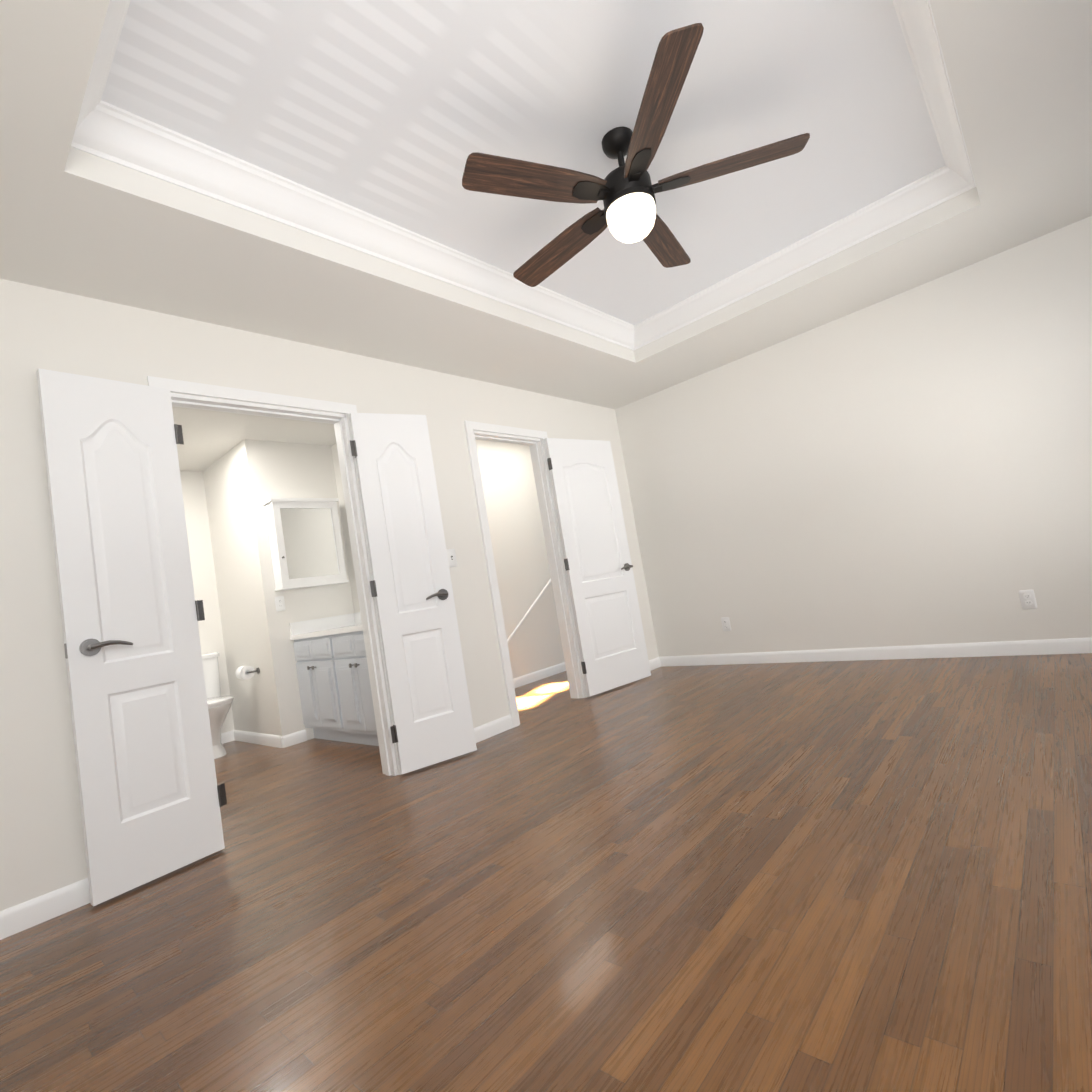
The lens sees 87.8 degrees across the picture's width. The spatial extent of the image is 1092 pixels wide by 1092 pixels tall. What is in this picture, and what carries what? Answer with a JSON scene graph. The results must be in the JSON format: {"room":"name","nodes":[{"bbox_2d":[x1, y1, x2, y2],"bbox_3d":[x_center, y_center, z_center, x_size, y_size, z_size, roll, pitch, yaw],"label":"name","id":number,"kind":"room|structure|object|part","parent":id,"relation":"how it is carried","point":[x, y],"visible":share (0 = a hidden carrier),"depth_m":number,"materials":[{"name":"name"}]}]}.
{"room":"empty bedroom","nodes":[
{"label":"empty bedroom","id":0,"kind":"room"},
{"bbox_2d":[180,439,359,739],"bbox_3d":[-2.228,0.322,4.059,2.730,2.440,2.250,-13,-6,42],"label":"wall","id":1,"kind":"structure","parent":0,"point":[244,622],"depth_m":4.77,"materials":[{"name":"beige paint"}]},
{"bbox_2d":[221,730,233,743],"bbox_3d":[-3.195,1.712,4.542,0.013,0.088,1.320,-13,-6,42],"label":"baseboard","id":2,"kind":"structure","parent":1,"relation":"attached to","point":[226,737],"depth_m":4.98,"materials":[{"name":"white wood"}]},
{"bbox_2d":[236,665,259,679],"bbox_3d":[-2.419,1.023,4.595,0.184,0.110,0.126,-13,-6,42],"label":"toilet paper holder","id":3,"kind":"object","parent":1,"relation":"attached to","point":[245,672],"visible":1,"depth_m":4.57,"materials":[{"name":"grey metal"}]},
{"bbox_2d":[233,730,285,747],"bbox_3d":[-2.377,1.587,4.678,1.003,0.088,0.013,-13,-6,42],"label":"baseboard","id":4,"kind":"structure","parent":1,"relation":"attached to","point":[243,736],"depth_m":4.62,"materials":[{"name":"white wood"}]},
{"bbox_2d":[275,596,284,610],"bbox_3d":[-2.113,0.458,4.512,0.009,0.118,0.072,-13,-6,42],"label":"outlet","id":5,"kind":"object","parent":1,"relation":"attached to","point":[279,603],"visible":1,"depth_m":4.51,"materials":[{"name":"white plastic"}]},
{"bbox_2d":[262,498,348,590],"bbox_3d":[-1.966,-0.025,4.679,0.157,0.723,0.570,-13,-6,42],"label":"upper cabinet","id":6,"kind":"object","parent":1,"relation":"attached to","point":[306,545],"visible":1,"depth_m":4.61,"materials":[{"name":"white glass"}]},
{"bbox_2d":[289,613,352,635],"bbox_3d":[-1.856,0.650,4.730,0.020,0.100,0.547,-13,-6,42],"label":"backsplash","id":7,"kind":"structure","parent":1,"relation":"attached to","point":[334,621],"depth_m":4.70,"materials":[{"name":"white stone"}]},
{"bbox_2d":[353,612,361,623],"bbox_3d":[-1.203,0.527,4.516,1.296,0.100,0.020,-13,-6,42],"label":"backsplash","id":8,"kind":"structure","parent":1,"relation":"attached to","point":[356,616],"depth_m":4.89,"materials":[{"name":"white stone"}]},
{"bbox_2d":[0,279,658,910],"bbox_3d":[-0.833,0.052,3.510,0.120,2.440,5.165,-13,-6,42],"label":"wall","id":9,"kind":"structure","parent":0,"point":[42,847],"depth_m":2.45,"materials":[{"name":"beige paint"}]},
{"bbox_2d":[0,878,90,939],"bbox_3d":[-1.841,1.303,1.994,0.013,0.088,1.128,-13,-6,42],"label":"baseboard","id":10,"kind":"structure","parent":9,"relation":"attached to","point":[40,909],"depth_m":2.03,"materials":[{"name":"white wood"}]},
{"bbox_2d":[36,368,226,905],"bbox_3d":[-1.655,0.297,2.317,0.105,2.030,0.482,-12,-5,37],"label":"bathroom door","id":11,"kind":"structure","parent":9,"relation":"in","point":[153,799],"depth_m":2.29,"materials":[{"name":"white paint"}]},
{"bbox_2d":[349,413,476,773],"bbox_3d":[-0.778,0.223,3.283,0.482,2.030,0.159,-7,-5,-33],"label":"bathroom door","id":12,"kind":"structure","parent":9,"relation":"in","point":[411,588],"depth_m":3.27,"materials":[{"name":"white paint"}]},
{"bbox_2d":[447,549,456,566],"bbox_3d":[-0.603,0.075,3.652,0.019,0.118,0.072,-13,-6,42],"label":"light switch","id":13,"kind":"object","parent":9,"relation":"attached to","point":[451,555],"visible":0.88,"depth_m":3.65,"materials":[{"name":"white plastic"}]},
{"bbox_2d":[474,714,512,742],"bbox_3d":[-0.506,1.191,3.480,0.013,0.088,0.826,-13,-6,42],"label":"baseboard","id":14,"kind":"structure","parent":9,"relation":"attached to","point":[485,731],"depth_m":3.66,"materials":[{"name":"white wood"}]},
{"bbox_2d":[544,438,650,695],"bbox_3d":[0.424,0.122,4.624,0.742,2.030,0.159,-6,-5,-39],"label":"hall door","id":15,"kind":"structure","parent":9,"relation":"in","point":[602,590],"depth_m":4.59,"materials":[{"name":"white paint"}]},
{"bbox_2d":[649,657,659,670],"bbox_3d":[0.678,1.092,4.800,0.013,0.088,1.038,-13,-6,42],"label":"baseboard","id":16,"kind":"structure","parent":9,"relation":"attached to","point":[654,663],"depth_m":5.13,"materials":[{"name":"white wood"}]},
{"bbox_2d":[475,440,564,678],"bbox_3d":[-0.183,0.115,5.842,0.100,2.440,3.150,-13,-6,42],"label":"wall","id":17,"kind":"structure","parent":0,"point":[516,533],"depth_m":5.66,"materials":[{"name":"beige paint"}]},
{"bbox_2d":[507,578,551,643],"bbox_3d":[-0.132,0.581,5.663,0.061,1.463,2.116,-13,-6,42],"label":"stair handrail","id":18,"kind":"object","parent":17,"relation":"attached to","point":[528,611],"visible":0.33,"depth_m":5.56,"materials":[{"name":"white wood"}]},
{"bbox_2d":[513,662,565,687],"bbox_3d":[0.015,1.266,5.684,0.013,0.088,3.050,-13,-6,42],"label":"baseboard","id":19,"kind":"structure","parent":17,"relation":"attached to","point":[544,673],"depth_m":5.58,"materials":[{"name":"white wood"}]},
{"bbox_2d":[101,0,945,324],"bbox_3d":[0.284,-1.765,2.366,2.100,0.150,3.320,-13,-6,42],"label":"ceiling","id":20,"kind":"structure","parent":0,"point":[397,112],"depth_m":2.14,"materials":[{"name":"white paint"}]},
{"bbox_2d":[76,0,129,143],"bbox_3d":[-0.768,-1.534,1.158,1.860,0.135,0.095,-13,-6,42],"label":"crown molding","id":21,"kind":"structure","parent":20,"relation":"attached to","point":[113,134],"depth_m":1.74,"materials":[{"name":"white wood"}]},
{"bbox_2d":[71,111,642,350],"bbox_3d":[-0.421,-1.456,3.023,0.095,0.135,3.320,-13,-6,42],"label":"crown molding","id":22,"kind":"structure","parent":20,"relation":"attached to","point":[142,145],"depth_m":2.41,"materials":[{"name":"white wood"}]},
{"bbox_2d":[462,23,809,286],"bbox_3d":[0.318,-1.472,2.381,1.330,0.434,1.350,-13,-6,42],"label":"ceiling fan","id":23,"kind":"object","parent":20,"relation":"hanging from","point":[626,191],"visible":1,"depth_m":2.23,"materials":[{"name":"brown wood"}]},
{"bbox_3d":[-0.006,-1.399,2.188,0.639,0.040,0.142,-8,-4,-24],"label":"blade","id":24,"kind":"part","parent":23,"relation":"part of","materials":[{"name":"brown wood"}]},
{"bbox_3d":[0.089,-1.383,2.624,0.142,0.040,0.639,-6,-6,-42],"label":"blade","id":25,"kind":"part","parent":23,"relation":"part of","materials":[{"name":"brown wood"}]},
{"bbox_3d":[0.527,-1.452,2.671,0.142,0.040,0.639,-12,-5,30],"label":"blade","id":26,"kind":"part","parent":23,"relation":"part of","materials":[{"name":"brown wood"}]},
{"bbox_3d":[0.373,-1.478,1.967,0.142,0.040,0.639,-9,-4,-6],"label":"blade","id":27,"kind":"part","parent":23,"relation":"part of","materials":[{"name":"brown wood"}]},
{"bbox_3d":[0.703,-1.511,2.265,0.639,0.040,0.142,-10,-4,12],"label":"blade","id":28,"kind":"part","parent":23,"relation":"part of","materials":[{"name":"brown wood"}]},
{"bbox_2d":[635,169,950,345],"bbox_3d":[1.383,-1.715,3.555,1.860,0.135,0.095,-13,-6,42],"label":"crown molding","id":29,"kind":"structure","parent":20,"relation":"attached to","point":[927,192],"depth_m":3.40,"materials":[{"name":"white wood"}]},
{"bbox_2d":[892,0,975,198],"bbox_3d":[1.036,-1.793,1.689,0.095,0.135,3.320,-13,-6,42],"label":"crown molding","id":30,"kind":"structure","parent":20,"relation":"attached to","point":[915,17],"depth_m":2.27,"materials":[{"name":"white wood"}]},
{"bbox_2d":[0,653,1091,1091],"bbox_3d":[0.147,1.180,3.493,6.690,0.100,6.320,-13,-6,42],"label":"floor","id":31,"kind":"structure","parent":0,"point":[828,877],"depth_m":1.56,"materials":[{"name":"brown wood"}]},
{"bbox_2d":[202,652,233,758],"bbox_3d":[-2.776,1.285,4.563,0.725,0.795,0.474,-13,-6,42],"label":"toilet","id":32,"kind":"object","parent":31,"relation":"on","point":[219,706],"visible":0.27,"depth_m":4.47,"materials":[{"name":"ceramic"}]},
{"bbox_2d":[293,628,378,745],"bbox_3d":[-1.324,1.022,4.274,1.276,0.800,0.597,-13,-6,42],"label":"bathroom vanity","id":33,"kind":"object","parent":31,"relation":"on","point":[333,681],"depth_m":4.10,"materials":[{"name":"grey paint"}]},
{"bbox_2d":[290,624,361,639],"bbox_3d":[-1.376,0.608,4.307,1.296,0.035,0.571,-13,-6,42],"label":"countertop","id":34,"kind":"structure","parent":33,"relation":"on","point":[347,626],"depth_m":4.24,"materials":[{"name":"white stone"}]},
{"bbox_2d":[0,0,1091,471],"bbox_3d":[-0.288,-1.458,3.684,6.690,0.380,6.320,-13,-6,42],"label":"ceiling","id":35,"kind":"structure","parent":0,"point":[76,222],"depth_m":2.54,"materials":[{"name":"beige paint"}]},
{"bbox_2d":[615,216,1091,656],"bbox_3d":[2.238,-0.410,4.113,3.940,2.440,0.120,-13,-6,42],"label":"wall","id":36,"kind":"structure","parent":0,"point":[913,466],"depth_m":3.90,"materials":[{"name":"beige paint"}]},
{"bbox_2d":[721,617,730,630],"bbox_3d":[1.510,0.656,4.760,0.072,0.118,0.009,-13,-6,42],"label":"outlet","id":37,"kind":"object","parent":36,"relation":"attached to","point":[726,625],"visible":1,"depth_m":4.76,"materials":[{"name":"white plastic"}]},
{"bbox_2d":[660,637,1091,666],"bbox_3d":[2.370,0.754,3.993,3.660,0.088,0.013,-13,-6,42],"label":"baseboard","id":38,"kind":"structure","parent":36,"relation":"attached to","point":[1069,645],"depth_m":3.92,"materials":[{"name":"white wood"}]},
{"bbox_2d":[1019,589,1036,609],"bbox_3d":[2.935,0.326,3.456,0.072,0.118,0.009,-13,-6,42],"label":"outlet","id":39,"kind":"object","parent":36,"relation":"attached to","point":[1027,599],"visible":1,"depth_m":3.45,"materials":[{"name":"white plastic"}]}
]}

